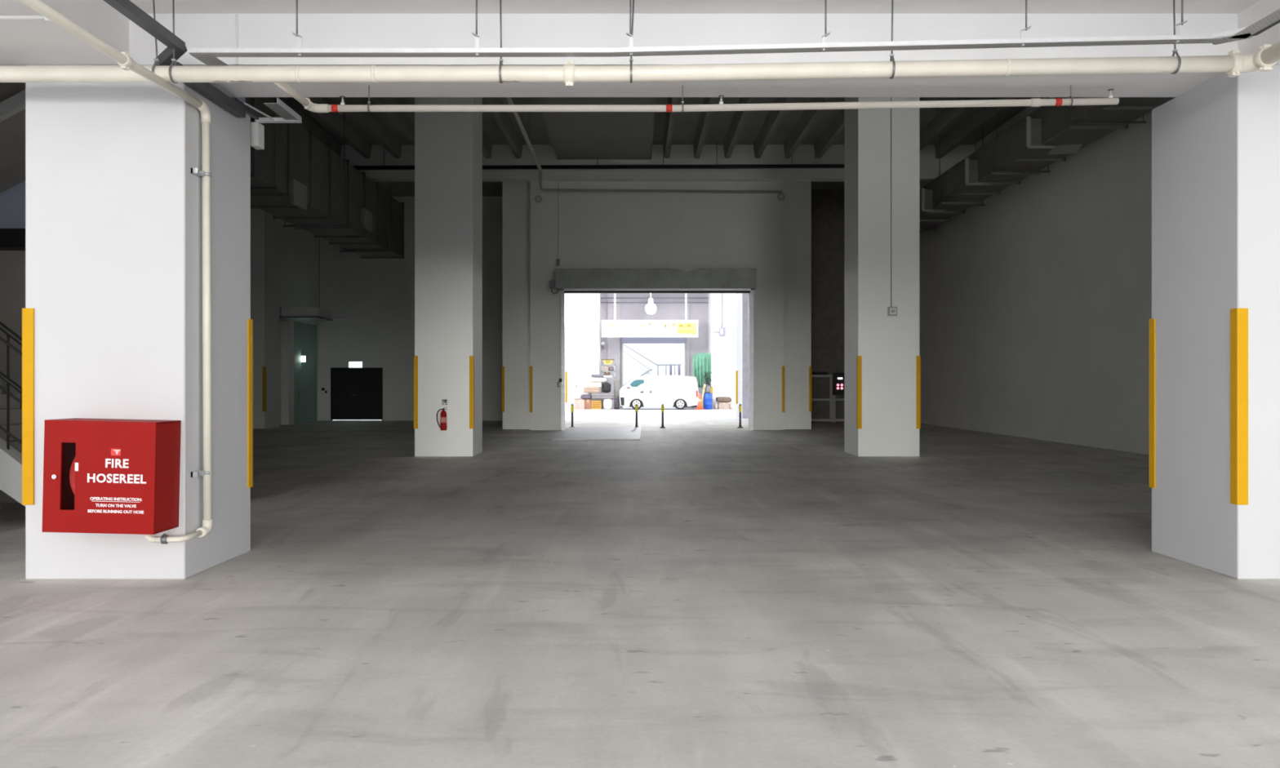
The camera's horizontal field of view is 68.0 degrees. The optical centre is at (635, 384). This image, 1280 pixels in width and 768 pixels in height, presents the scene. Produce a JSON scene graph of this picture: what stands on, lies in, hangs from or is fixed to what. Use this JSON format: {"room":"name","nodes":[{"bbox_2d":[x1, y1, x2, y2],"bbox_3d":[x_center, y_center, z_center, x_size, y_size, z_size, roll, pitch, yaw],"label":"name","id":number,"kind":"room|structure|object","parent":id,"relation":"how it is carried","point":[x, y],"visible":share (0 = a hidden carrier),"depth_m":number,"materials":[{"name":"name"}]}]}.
{"room":"empty warehouse","nodes":[
{"label":"empty warehouse","id":0,"kind":"room"},
{"bbox_2d":[0,0,128,65],"bbox_3d":[-4.440,-2.650,2.990,1.120,0.400,8.580,0,0,0],"label":"beam","id":1,"kind":"structure","parent":0,"point":[22,42],"depth_m":6.84,"materials":[{"name":"paint"}]},
{"bbox_2d":[0,15,51,21],"bbox_3d":[-5.622,-2.370,6.133,3.756,0.044,0.044,0,0,0],"label":"pipe","id":2,"kind":"object","parent":1,"relation":"attached to","point":[2,17],"visible":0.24,"depth_m":6.12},
{"bbox_2d":[0,97,244,502],"bbox_3d":[-9.050,-3.100,12.075,8.100,9.200,0.150,0,0,0],"label":"wall","id":3,"kind":"structure","parent":0,"point":[12,263],"depth_m":12.00,"materials":[{"name":"grey paint"}]},
{"bbox_2d":[0,228,25,250],"bbox_3d":[-9.050,-1.805,11.950,8.100,0.230,0.500,0,0,0],"label":"trim","id":4,"kind":"structure","parent":3,"relation":"attached to","point":[11,239],"depth_m":11.70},
{"bbox_2d":[279,218,317,425],"bbox_3d":[-13.275,-3.100,23.185,0.450,9.200,31.830,0,0,0],"label":"wall","id":5,"kind":"structure","parent":0,"point":[298,248],"depth_m":36.47,"materials":[{"name":"paint"}]},
{"bbox_2d":[293,320,318,423],"bbox_3d":[-12.992,-0.490,37.150,0.115,3.980,3.300,0,0,0],"label":"door","id":6,"kind":"structure","parent":5,"relation":"in","point":[305,333],"depth_m":37.38,"materials":[{"name":"teal paint"}]},
{"bbox_2d":[279,306,333,320],"bbox_3d":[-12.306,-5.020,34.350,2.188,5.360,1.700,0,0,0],"label":"canopy","id":7,"kind":"object","parent":5,"relation":"attached to","point":[285,313],"visible":0.57,"depth_m":33.60,"materials":[{"name":"grey paint"}]},
{"bbox_2d":[317,196,502,420],"bbox_3d":[-8.200,-3.100,39.000,9.800,9.200,0.200,0,0,0],"label":"wall","id":8,"kind":"structure","parent":0,"point":[380,292],"depth_m":38.90,"materials":[{"name":"paint"}]},
{"bbox_2d":[348,361,363,368],"bbox_3d":[-11.446,-0.790,38.844,0.567,0.262,0.112,0,0,0],"label":"exit sign","id":9,"kind":"object","parent":8,"relation":"attached to","point":[351,364],"visible":1,"depth_m":38.79,"materials":[{"name":"white plastic"}]},
{"bbox_2d":[330,368,382,420],"bbox_3d":[-11.434,0.415,38.989,2.140,2.170,0.142,0,0,0],"label":"door","id":10,"kind":"structure","parent":8,"relation":"in","point":[356,393],"depth_m":38.96,"materials":[{"name":"black paint"}]},
{"bbox_2d":[333,406,748,420],"bbox_3d":[0.000,1.650,74.450,120.000,0.300,71.100,0,0,0],"label":"floor","id":11,"kind":"structure","parent":0,"point":[625,413],"depth_m":45.85,"materials":[{"name":"concrete"}]},
{"bbox_2d":[564,293,568,415],"bbox_3d":[-3.925,-2.750,46.400,1.250,8.500,1.200,0,0,0],"label":"column","id":12,"kind":"structure","parent":11,"relation":"on","point":[566,295],"depth_m":45.81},
{"bbox_2d":[574,399,585,408],"bbox_3d":[-3.302,1.210,56.598,0.582,0.581,0.804,0,0,0],"label":"carton","id":13,"kind":"object","parent":11,"relation":"on","point":[579,403],"visible":0.91,"depth_m":56.20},
{"bbox_2d":[591,399,602,409],"bbox_3d":[-2.304,1.212,56.600,0.618,0.577,0.840,0,0,0],"label":"crate","id":14,"kind":"object","parent":11,"relation":"on","point":[596,403],"visible":0.99,"depth_m":56.20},
{"bbox_2d":[591,392,614,399],"bbox_3d":[-1.926,0.722,56.661,1.372,0.391,0.779,0,0,0],"label":"stack","id":15,"kind":"object","parent":14,"relation":"on","point":[594,395],"visible":0.92,"depth_m":56.30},
{"bbox_2d":[583,386,599,392],"bbox_3d":[-2.611,0.350,56.606,0.931,0.331,0.628,0,0,0],"label":"stack","id":16,"kind":"object","parent":15,"relation":"on","point":[587,389],"visible":1,"depth_m":56.34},
{"bbox_2d":[602,382,611,392],"bbox_3d":[-1.715,0.212,56.651,0.533,0.616,0.595,0,0,0],"label":"bag","id":17,"kind":"object","parent":15,"relation":"on","point":[606,387],"visible":1,"depth_m":56.38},
{"bbox_2d":[601,364,615,408],"bbox_3d":[-1.621,0.158,57.400,0.795,2.684,0.600,0,0,0],"label":"shelf rack","id":18,"kind":"object","parent":11,"relation":"on","point":[602,365],"visible":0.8,"depth_m":57.10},
{"bbox_2d":[614,379,619,408],"bbox_3d":[-1.094,0.618,56.980,0.285,1.764,0.060,0,0,0],"label":"panel board","id":19,"kind":"object","parent":11,"relation":"on","point":[616,381],"visible":0.72,"depth_m":56.95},
{"bbox_2d":[622,343,682,376],"bbox_3d":[0.954,-0.726,67.350,4.691,4.453,2.900,0,0,0],"label":"staircase","id":20,"kind":"structure","parent":11,"relation":"on","point":[626,359],"depth_m":65.98,"materials":[{"name":"metal"}]},
{"bbox_2d":[619,375,698,409],"bbox_3d":[1.386,0.501,56.096,4.622,1.999,1.798,0,0,0],"label":"van","id":21,"kind":"object","parent":11,"relation":"on","point":[680,393],"visible":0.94,"depth_m":55.36,"materials":[{"name":"white metal"}]},
{"bbox_2d":[691,356,710,408],"bbox_3d":[4.004,-0.080,57.965,1.084,3.160,1.130,0,0,0],"label":"frame","id":22,"kind":"object","parent":11,"relation":"on","point":[692,371],"visible":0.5,"depth_m":57.40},
{"bbox_2d":[692,353,711,387],"bbox_3d":[4.012,-0.826,57.790,1.100,2.075,1.520,0,0,0],"label":"tarpaulin","id":23,"kind":"object","parent":22,"relation":"on","point":[701,362],"visible":0.95,"depth_m":57.20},
{"bbox_2d":[703,392,712,409],"bbox_3d":[4.300,1.005,56.000,0.514,0.990,0.514,0,0,0],"label":"barrel","id":24,"kind":"object","parent":11,"relation":"on","point":[708,398],"visible":1,"depth_m":55.80,"materials":[{"name":"blue plastic"}]},
{"bbox_2d":[717,402,728,408],"bbox_3d":[5.268,1.301,56.598,0.643,0.398,0.604,0,0,0],"label":"carton","id":25,"kind":"object","parent":11,"relation":"on","point":[721,405],"visible":0.97,"depth_m":56.30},
{"bbox_2d":[715,396,731,402],"bbox_3d":[5.283,0.927,56.605,0.928,0.357,0.632,0,0,0],"label":"bag","id":26,"kind":"object","parent":25,"relation":"on","point":[720,399],"visible":1,"depth_m":56.32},
{"bbox_2d":[733,293,741,417],"bbox_3d":[5.198,-2.750,43.800,1.200,8.500,1.200,0,0,0],"label":"column","id":27,"kind":"structure","parent":11,"relation":"on","point":[736,296],"depth_m":43.20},
{"bbox_2d":[735,370,737,404],"bbox_3d":[4.627,0.150,43.230,0.085,1.500,0.085,0,0,0],"label":"guard","id":28,"kind":"object","parent":27,"relation":"attached to","point":[736,371],"visible":1,"depth_m":43.19,"materials":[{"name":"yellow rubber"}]},
{"bbox_2d":[568,293,600,408],"bbox_3d":[-16.083,-4.500,58.450,27.835,12.000,2.500,0,0,0],"label":"wall","id":29,"kind":"structure","parent":0,"point":[578,302],"depth_m":57.20,"materials":[{"name":"white paint"}]},
{"bbox_2d":[587,293,599,399],"bbox_3d":[-2.513,-2.100,57.109,0.695,7.200,0.179,0,0,0],"label":"column","id":30,"kind":"structure","parent":29,"relation":"attached to","point":[593,298],"depth_m":57.02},
{"bbox_2d":[25,13,1237,97],"bbox_3d":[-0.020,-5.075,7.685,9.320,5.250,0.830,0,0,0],"label":"beam","id":31,"kind":"structure","parent":0,"point":[196,30],"depth_m":7.27,"materials":[{"name":"white paint"}]},
{"bbox_2d":[235,13,238,64],"bbox_3d":[-3.053,-2.645,7.263,0.020,0.390,0.014,0,0,0],"label":"conduit","id":32,"kind":"object","parent":31,"relation":"attached to","point":[236,14],"visible":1,"depth_m":7.26,"materials":[{"name":"paint"}]},
{"bbox_2d":[231,97,302,123],"bbox_3d":[-3.245,-2.414,8.370,0.400,0.062,0.580,0,0,0],"label":"cable tray","id":33,"kind":"object","parent":31,"relation":"attached to","point":[288,115],"visible":0.95,"depth_m":8.43,"materials":[{"name":"metal"}]},
{"bbox_2d":[250,122,264,149],"bbox_3d":[-3.478,-2.284,8.730,0.069,0.217,0.140,0,0,0],"label":"junction box","id":34,"kind":"object","parent":33,"relation":"attached to","point":[257,130],"visible":1,"depth_m":8.66,"materials":[{"name":"paint"}]},
{"bbox_2d":[367,85,370,112],"bbox_3d":[-2.184,-2.341,7.780,0.019,0.226,0.068,0,0,0],"label":"hanger","id":35,"kind":"object","parent":31,"relation":"attached to","point":[369,102],"visible":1,"depth_m":7.78,"materials":[{"name":"metal"}]},
{"bbox_2d":[273,82,1119,112],"bbox_3d":[0.637,-2.315,7.357,6.640,0.209,0.916,0,0,0],"label":"pipe","id":36,"kind":"object","parent":35,"relation":"hanging from","point":[307,104],"visible":0.99,"depth_m":7.75,"materials":[{"name":"metal"}]},
{"bbox_2d":[0,420,1279,767],"bbox_3d":[0.000,1.650,18.200,160.000,0.300,41.400,0,0,0],"label":"floor","id":37,"kind":"structure","parent":0,"point":[685,593],"depth_m":6.11,"materials":[{"name":"concrete"}]},
{"bbox_2d":[0,82,25,506],"bbox_3d":[-7.200,-1.500,10.950,4.000,6.000,1.900,0,0,0],"label":"wall","id":38,"kind":"structure","parent":37,"relation":"on","point":[12,95],"depth_m":10.40,"materials":[{"name":"brown paint"}]},
{"bbox_2d":[25,64,250,579],"bbox_3d":[-4.067,-0.477,7.895,1.225,3.955,1.250,0,0,0],"label":"column","id":39,"kind":"structure","parent":37,"relation":"on","point":[113,207],"depth_m":7.27,"materials":[{"name":"white paint"}]},
{"bbox_2d":[22,308,34,505],"bbox_3d":[-4.651,0.172,7.300,0.085,1.505,0.085,0,0,0],"label":"guard","id":40,"kind":"object","parent":39,"relation":"attached to","point":[28,314],"visible":1,"depth_m":7.26,"materials":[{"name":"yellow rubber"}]},
{"bbox_2d":[41,417,181,534],"bbox_3d":[-3.896,0.678,7.068,0.847,0.852,0.400,1,0,0],"label":"cabinet","id":41,"kind":"object","parent":39,"relation":"attached to","point":[101,476],"visible":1,"depth_m":6.89,"materials":[{"name":"red metal"}]},
{"bbox_2d":[17,0,212,543],"bbox_3d":[-3.521,-0.512,5.378,0.328,3.424,4.356,0,0,0],"label":"riser pipe","id":42,"kind":"object","parent":39,"relation":"attached to","point":[123,60],"visible":0.98,"depth_m":7.49,"materials":[{"name":"metal"}]},
{"bbox_2d":[247,319,253,488],"bbox_3d":[-3.485,0.172,8.491,0.085,1.505,0.085,0,0,0],"label":"guard","id":43,"kind":"object","parent":39,"relation":"attached to","point":[250,322],"visible":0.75,"depth_m":8.47,"materials":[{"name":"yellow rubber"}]},
{"bbox_2d":[250,208,279,428],"bbox_3d":[-12.732,-3.100,32.450,0.615,9.200,1.300,0,0,0],"label":"column","id":44,"kind":"structure","parent":37,"relation":"on","point":[264,229],"depth_m":31.88,"materials":[{"name":"paint"}]},
{"bbox_2d":[262,366,266,411],"bbox_3d":[-12.454,0.172,31.829,0.085,1.505,0.085,0,0,0],"label":"guard","id":45,"kind":"object","parent":44,"relation":"attached to","point":[264,367],"visible":1,"depth_m":31.78,"materials":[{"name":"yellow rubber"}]},
{"bbox_2d":[280,320,293,424],"bbox_3d":[-12.895,-0.500,35.175,0.290,4.000,0.550,0,0,0],"label":"column","id":46,"kind":"structure","parent":37,"relation":"on","point":[286,326],"depth_m":34.90,"materials":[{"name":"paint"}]},
{"bbox_2d":[414,97,482,456],"bbox_3d":[-3.965,-3.100,20.230,1.210,9.200,1.200,0,0,0],"label":"column","id":47,"kind":"structure","parent":37,"relation":"on","point":[448,145],"depth_m":19.63,"materials":[{"name":"paint"}]},
{"bbox_2d":[413,355,417,428],"bbox_3d":[-4.540,0.172,19.660,0.085,1.505,0.085,0,0,0],"label":"guard","id":48,"kind":"object","parent":47,"relation":"attached to","point":[415,357],"visible":1,"depth_m":19.61,"materials":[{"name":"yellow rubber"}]},
{"bbox_2d":[436,407,446,430],"bbox_3d":[-3.989,0.714,19.560,0.220,0.479,0.139,0,0,0],"label":"fire extinguisher","id":49,"kind":"object","parent":47,"relation":"attached to","point":[442,426],"visible":1,"depth_m":19.51,"materials":[{"name":"red metal"}]},
{"bbox_2d":[469,355,474,428],"bbox_3d":[-3.389,0.172,19.660,0.085,1.505,0.085,0,0,0],"label":"guard","id":50,"kind":"object","parent":47,"relation":"attached to","point":[471,357],"visible":1,"depth_m":19.61,"materials":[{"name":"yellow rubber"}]},
{"bbox_2d":[502,182,530,429],"bbox_3d":[-3.800,-3.100,32.010,1.200,9.200,1.220,0,0,0],"label":"column","id":51,"kind":"structure","parent":37,"relation":"on","point":[516,196],"depth_m":31.40,"materials":[{"name":"paint"}]},
{"bbox_2d":[502,366,504,412],"bbox_3d":[-4.370,0.172,31.430,0.085,1.505,0.085,0,0,0],"label":"guard","id":52,"kind":"object","parent":51,"relation":"attached to","point":[503,367],"visible":1,"depth_m":31.39,"materials":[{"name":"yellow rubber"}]},
{"bbox_2d":[551,426,641,439],"bbox_3d":[-1.025,1.486,28.800,2.471,0.028,7.000,0,0,0],"label":"floor plate","id":53,"kind":"object","parent":37,"relation":"on","point":[571,433],"visible":1,"depth_m":28.03,"materials":[{"name":"metal"}]},
{"bbox_2d":[784,182,811,429],"bbox_3d":[5.215,-3.100,32.010,1.230,9.200,1.220,0,0,0],"label":"column","id":54,"kind":"structure","parent":37,"relation":"on","point":[797,195],"depth_m":31.40,"materials":[{"name":"paint"}]},
{"bbox_2d":[808,366,811,412],"bbox_3d":[5.801,0.172,31.430,0.085,1.505,0.085,0,0,0],"label":"guard","id":55,"kind":"object","parent":54,"relation":"attached to","point":[810,367],"visible":1,"depth_m":31.39,"materials":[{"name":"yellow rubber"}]},
{"bbox_2d":[811,374,844,422],"bbox_3d":[7.498,0.566,37.205,2.201,1.867,0.610,0,0,0],"label":"railing","id":56,"kind":"object","parent":37,"relation":"on","point":[832,399],"visible":0.3,"depth_m":36.90,"materials":[{"name":"metal"}]},
{"bbox_2d":[811,418,844,421],"bbox_3d":[7.498,1.410,37.200,2.201,0.080,0.600,0,0,0],"label":"shelf","id":57,"kind":"object","parent":56,"relation":"attached to","point":[812,420],"depth_m":36.90,"materials":[{"name":"metal"}]},
{"bbox_2d":[811,398,844,400],"bbox_3d":[7.498,0.608,37.200,2.201,0.080,0.600,0,0,0],"label":"shelf","id":58,"kind":"object","parent":56,"relation":"attached to","point":[812,399],"depth_m":36.90,"materials":[{"name":"metal"}]},
{"bbox_2d":[832,373,844,395],"bbox_3d":[7.938,0.004,36.833,0.520,0.850,0.125,0,0,0],"label":"control panel","id":59,"kind":"object","parent":56,"relation":"attached to","point":[837,378],"visible":0.96,"depth_m":36.80,"materials":[{"name":"black paint"}]},
{"bbox_2d":[844,97,919,456],"bbox_3d":[5.253,-3.100,20.280,1.275,9.200,1.300,0,0,0],"label":"column","id":60,"kind":"structure","parent":37,"relation":"on","point":[888,346],"depth_m":19.63,"materials":[{"name":"paint"}]},
{"bbox_2d":[856,355,862,428],"bbox_3d":[4.644,0.172,19.660,0.085,1.505,0.085,0,0,0],"label":"guard","id":61,"kind":"object","parent":60,"relation":"attached to","point":[859,358],"visible":1,"depth_m":19.61,"materials":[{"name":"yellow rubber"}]},
{"bbox_2d":[887,97,897,315],"bbox_3d":[5.314,-4.403,19.571,0.190,5.995,0.116,0,0,0],"label":"switch box","id":62,"kind":"object","parent":60,"relation":"attached to","point":[891,311],"visible":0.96,"depth_m":19.61,"materials":[{"name":"grey paint"}]},
{"bbox_2d":[915,355,920,428],"bbox_3d":[5.861,0.172,19.660,0.085,1.505,0.085,0,0,0],"label":"guard","id":63,"kind":"object","parent":60,"relation":"attached to","point":[917,357],"visible":1,"depth_m":19.61,"materials":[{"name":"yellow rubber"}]},
{"bbox_2d":[1151,64,1279,579],"bbox_3d":[5.235,-0.477,7.880,1.230,3.955,1.220,0,0,0],"label":"column","id":64,"kind":"structure","parent":37,"relation":"on","point":[1215,144],"depth_m":7.52,"materials":[{"name":"white paint"}]},
{"bbox_2d":[1148,318,1155,488],"bbox_3d":[4.649,0.172,8.460,0.085,1.505,0.085,0,0,0],"label":"guard","id":65,"kind":"object","parent":64,"relation":"attached to","point":[1152,322],"visible":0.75,"depth_m":8.45,"materials":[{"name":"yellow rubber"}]},
{"bbox_2d":[1230,308,1248,505],"bbox_3d":[4.649,0.172,7.300,0.085,1.505,0.085,0,0,0],"label":"guard","id":66,"kind":"object","parent":64,"relation":"attached to","point":[1238,317],"visible":1,"depth_m":7.26,"materials":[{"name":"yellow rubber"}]},
{"bbox_3d":[5.200,-0.478,-0.800,2.400,3.955,1.000,0,0,0],"label":"column","id":67,"kind":"structure","parent":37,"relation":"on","visible":0},
{"bbox_2d":[0,41,1279,88],"bbox_3d":[-1.476,-2.276,3.311,12.047,0.256,7.222,0,0,0],"label":"pipe","id":68,"kind":"object","parent":67,"relation":"attached to","point":[1236,63],"visible":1,"depth_m":6.80,"materials":[{"name":"metal"}]},
{"bbox_2d":[263,97,1040,196],"bbox_3d":[-1.100,-7.350,23.235,25.000,1.500,31.930,0,0,0],"label":"ceiling","id":69,"kind":"structure","parent":0,"point":[813,136],"depth_m":28.82,"materials":[{"name":"grey concrete"}]},
{"bbox_2d":[244,97,404,258],"bbox_3d":[-8.790,-5.973,23.250,1.720,3.454,19.500,0,0,0],"label":"air duct","id":70,"kind":"object","parent":69,"relation":"hanging from","point":[297,179],"visible":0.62,"depth_m":24.78,"materials":[{"name":"metal"}]},
{"bbox_2d":[289,178,306,209],"bbox_3d":[-8.035,-4.526,22.631,0.090,0.560,0.900,0,0,0],"label":"grille","id":71,"kind":"object","parent":70,"relation":"attached to","point":[298,190],"depth_m":22.49,"materials":[{"name":"metal"}]},
{"bbox_2d":[360,208,372,231],"bbox_3d":[-8.035,-4.907,28.388,0.090,0.560,0.900,0,0,0],"label":"grille","id":72,"kind":"object","parent":70,"relation":"attached to","point":[366,215],"depth_m":28.21,"materials":[{"name":"metal"}]},
{"bbox_2d":[352,142,844,169],"bbox_3d":[-1.694,-7.041,30.200,17.012,1.319,0.130,0,0,0],"label":"pipe","id":73,"kind":"object","parent":69,"relation":"hanging from","point":[773,166],"visible":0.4,"depth_m":30.14,"materials":[{"name":"metal"}]},
{"bbox_2d":[506,97,782,193],"bbox_3d":[0.837,-6.946,19.922,7.846,1.507,21.845,0,0,0],"label":"pipe","id":74,"kind":"object","parent":69,"relation":"hanging from","point":[508,99],"visible":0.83,"depth_m":30.54,"materials":[{"name":"metal"}]},
{"bbox_2d":[920,97,1175,233],"bbox_3d":[9.700,-6.530,24.500,1.600,2.340,23.000,0,0,0],"label":"air duct","id":75,"kind":"object","parent":69,"relation":"hanging from","point":[1045,137],"visible":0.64,"depth_m":22.88,"materials":[{"name":"metal"}]},
{"bbox_2d":[622,343,684,385],"bbox_3d":[0.000,-4.500,72.150,40.000,12.000,0.300,0,0,0],"label":"wall","id":76,"kind":"structure","parent":0,"point":[658,353],"depth_m":71.99,"materials":[{"name":"white paint"}]},
{"bbox_2d":[600,293,708,408],"bbox_3d":[1.273,-4.500,59.550,7.467,12.000,0.300,0,0,0],"label":"wall","id":77,"kind":"structure","parent":0,"point":[628,311],"depth_m":59.39,"materials":[{"name":"paint"}]},
{"bbox_2d":[607,293,689,408],"bbox_3d":[0.827,-2.100,59.340,5.134,7.200,0.119,0,0,0],"label":"trim","id":78,"kind":"structure","parent":77,"relation":"attached to","point":[613,343],"depth_m":59.28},
{"bbox_2d":[621,337,686,408],"bbox_3d":[1.156,-0.735,59.175,4.052,4.470,0.449,0,0,0],"label":"door frame","id":79,"kind":"structure","parent":77,"relation":"in","point":[624,340],"depth_m":58.95,"materials":[{"name":"grey paint"}]},
{"bbox_2d":[600,297,708,298],"bbox_3d":[1.252,-5.367,59.250,6.916,0.070,0.070,0,0,0],"label":"pipe","id":80,"kind":"object","parent":77,"relation":"attached to","point":[601,298],"visible":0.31,"depth_m":59.22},
{"bbox_2d":[600,302,708,302],"bbox_3d":[1.252,-5.091,59.250,6.916,0.070,0.070,0,0,0],"label":"pipe","id":81,"kind":"object","parent":77,"relation":"attached to","point":[601,302],"visible":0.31,"depth_m":59.22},
{"bbox_2d":[530,181,784,430],"bbox_3d":[0.717,-3.100,31.150,8.277,9.200,0.500,0,0,0],"label":"wall","id":82,"kind":"structure","parent":0,"point":[686,232],"depth_m":30.90,"materials":[{"name":"paint"}]},
{"bbox_2d":[529,366,532,412],"bbox_3d":[-3.392,0.172,30.930,0.085,1.505,0.085,0,0,0],"label":"guard","id":83,"kind":"object","parent":82,"relation":"attached to","point":[531,367],"visible":1,"depth_m":30.89,"materials":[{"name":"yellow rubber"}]},
{"bbox_2d":[556,181,559,266],"bbox_3d":[-2.512,-5.223,30.860,0.100,2.754,0.080,0,0,0],"label":"cable conduit","id":84,"kind":"object","parent":82,"relation":"attached to","point":[557,259],"visible":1,"depth_m":30.87,"materials":[{"name":"metal"}]},
{"bbox_2d":[549,268,756,430],"bbox_3d":[0.564,-1.100,30.634,6.641,5.200,0.532,0,0,0],"label":"roller shutter","id":85,"kind":"object","parent":82,"relation":"attached to","point":[569,280],"visible":0.98,"depth_m":30.38,"materials":[{"name":"metal"}]},
{"bbox_2d":[782,366,784,412],"bbox_3d":[4.826,0.172,30.930,0.085,1.505,0.085,0,0,0],"label":"guard","id":86,"kind":"object","parent":82,"relation":"attached to","point":[783,367],"visible":1,"depth_m":30.89,"materials":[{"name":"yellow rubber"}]},
{"bbox_2d":[129,0,1259,13],"bbox_3d":[0.000,-2.965,3.435,28.000,0.250,7.670,0,0,0],"label":"ceiling","id":87,"kind":"structure","parent":0,"point":[162,6],"depth_m":7.11,"materials":[{"name":"paint"}]},
{"bbox_2d":[151,0,159,72],"bbox_3d":[-3.466,-2.509,6.850,0.048,0.670,0.127,0,0,0],"label":"hanger","id":88,"kind":"object","parent":87,"relation":"attached to","point":[157,60],"visible":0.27,"depth_m":6.84,"materials":[{"name":"metal"}]},
{"bbox_2d":[168,0,177,83],"bbox_3d":[-3.332,-2.509,6.850,0.026,0.670,0.127,0,0,0],"label":"hanger","id":89,"kind":"object","parent":87,"relation":"attached to","point":[173,60],"visible":0.73,"depth_m":6.84,"materials":[{"name":"metal"}]},
{"bbox_2d":[102,0,245,117],"bbox_3d":[-3.357,-2.566,5.601,0.266,0.548,5.202,0,0,-2],"label":"dark trunking","id":90,"kind":"object","parent":87,"relation":"hanging from","point":[127,8],"visible":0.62,"depth_m":6.86,"materials":[{"name":"paint"}]},
{"bbox_2d":[292,0,302,56],"bbox_3d":[-2.400,-2.586,6.730,0.063,0.516,0.030,0,0,0],"label":"hanger","id":91,"kind":"object","parent":87,"relation":"attached to","point":[299,37],"visible":1,"depth_m":6.73,"materials":[{"name":"metal"}]},
{"bbox_2d":[471,0,479,56],"bbox_3d":[-1.132,-2.587,6.730,0.049,0.514,0.030,0,0,0],"label":"hanger","id":92,"kind":"object","parent":87,"relation":"attached to","point":[477,37],"visible":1,"depth_m":6.73,"materials":[{"name":"metal"}]},
{"bbox_2d":[498,0,502,83],"bbox_3d":[-0.969,-2.509,6.850,0.026,0.670,0.127,0,0,0],"label":"hanger","id":93,"kind":"object","parent":87,"relation":"attached to","point":[500,60],"visible":0.8,"depth_m":6.84,"materials":[{"name":"metal"}]},
{"bbox_2d":[626,0,633,55],"bbox_3d":[-0.039,-2.589,6.730,0.049,0.510,0.030,0,0,0],"label":"hanger","id":94,"kind":"object","parent":87,"relation":"attached to","point":[631,37],"visible":1,"depth_m":6.73,"materials":[{"name":"metal"}]},
{"bbox_2d":[629,0,634,83],"bbox_3d":[-0.023,-2.511,6.850,0.039,0.667,0.127,0,0,0],"label":"hanger","id":95,"kind":"object","parent":87,"relation":"attached to","point":[633,11],"visible":0.89,"depth_m":6.84,"materials":[{"name":"metal"}]},
{"bbox_2d":[821,0,830,51],"bbox_3d":[1.352,-2.604,6.730,0.058,0.479,0.030,0,0,0],"label":"hanger","id":96,"kind":"object","parent":87,"relation":"attached to","point":[823,37],"visible":1,"depth_m":6.73,"materials":[{"name":"metal"}]},
{"bbox_2d":[889,0,895,79],"bbox_3d":[1.854,-2.526,6.850,0.026,0.636,0.127,0,0,0],"label":"hanger","id":97,"kind":"object","parent":87,"relation":"attached to","point":[891,55],"visible":0.76,"depth_m":6.84,"materials":[{"name":"metal"}]},
{"bbox_2d":[1020,0,1031,46],"bbox_3d":[2.771,-2.620,6.730,0.068,0.447,0.030,0,0,0],"label":"hanger","id":98,"kind":"object","parent":87,"relation":"attached to","point":[1023,31],"visible":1,"depth_m":6.73,"materials":[{"name":"metal"}]},
{"bbox_2d":[1171,0,1181,74],"bbox_3d":[3.898,-2.543,6.850,0.029,0.602,0.127,0,0,0],"label":"hanger","id":99,"kind":"object","parent":87,"relation":"attached to","point":[1175,51],"visible":0.74,"depth_m":6.84,"materials":[{"name":"metal"}]},
{"bbox_2d":[1174,0,1187,43],"bbox_3d":[3.873,-2.633,6.730,0.077,0.422,0.030,0,0,0],"label":"hanger","id":100,"kind":"object","parent":87,"relation":"attached to","point":[1177,26],"visible":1,"depth_m":6.73,"materials":[{"name":"metal"}]},
{"bbox_2d":[187,7,1279,66],"bbox_3d":[0.602,-2.412,3.487,7.540,0.137,7.574,0,0,0],"label":"pipe","id":101,"kind":"object","parent":100,"relation":"hanging from","point":[208,56],"visible":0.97,"depth_m":6.71,"materials":[{"name":"metal"}]},
{"bbox_2d":[708,293,733,408],"bbox_3d":[17.288,-4.500,58.450,25.424,12.000,2.500,0,0,0],"label":"wall","id":102,"kind":"structure","parent":0,"point":[720,348],"depth_m":57.20,"materials":[{"name":"white paint"}]},
{"bbox_2d":[712,293,724,336],"bbox_3d":[5.045,-4.393,57.075,0.730,3.014,0.249,0,0,0],"label":"wall box","id":103,"kind":"object","parent":102,"relation":"attached to","point":[722,331],"visible":0.92,"depth_m":57.10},
{"bbox_2d":[741,293,748,417],"bbox_3d":[6.092,-2.500,41.650,2.816,8.000,0.300,0,0,0],"label":"wall","id":104,"kind":"structure","parent":0,"point":[744,296],"depth_m":41.50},
{"bbox_2d":[811,190,844,422],"bbox_3d":[7.925,-3.100,37.700,6.050,9.200,0.200,0,0,0],"label":"wall","id":105,"kind":"structure","parent":0,"point":[827,206],"depth_m":37.60,"materials":[{"name":"paint"}]},
{"bbox_2d":[920,97,1151,454],"bbox_3d":[11.100,-3.100,23.185,0.400,9.200,31.830,0,0,0],"label":"wall","id":106,"kind":"structure","parent":0,"point":[1036,299],"depth_m":24.86,"materials":[{"name":"paint"}]},
{"bbox_2d":[1237,0,1279,64],"bbox_3d":[5.185,-2.650,2.985,1.130,0.400,8.569,0,0,0],"label":"trim","id":107,"kind":"structure","parent":0,"point":[1261,8],"depth_m":7.04,"materials":[{"name":"paint"}]},
{"bbox_3d":[1.879,-5.975,54.950,9.479,0.250,8.900,0,0,0],"label":"ceiling","id":108,"kind":"structure","parent":0,"visible":0},
{"bbox_2d":[601,293,697,337],"bbox_3d":[0.866,-4.320,56.450,5.761,3.080,0.140,0,0,0],"label":"shop sign","id":109,"kind":"object","parent":108,"relation":"hanging from","point":[610,328],"visible":0.99,"depth_m":56.40,"materials":[{"name":"white metal"}]},
{"bbox_2d":[644,293,656,314],"bbox_3d":[0.854,-4.841,52.000,0.620,2.037,0.620,0,0,0],"label":"lamp","id":110,"kind":"object","parent":108,"relation":"hanging from","point":[651,308],"visible":0.95,"depth_m":51.82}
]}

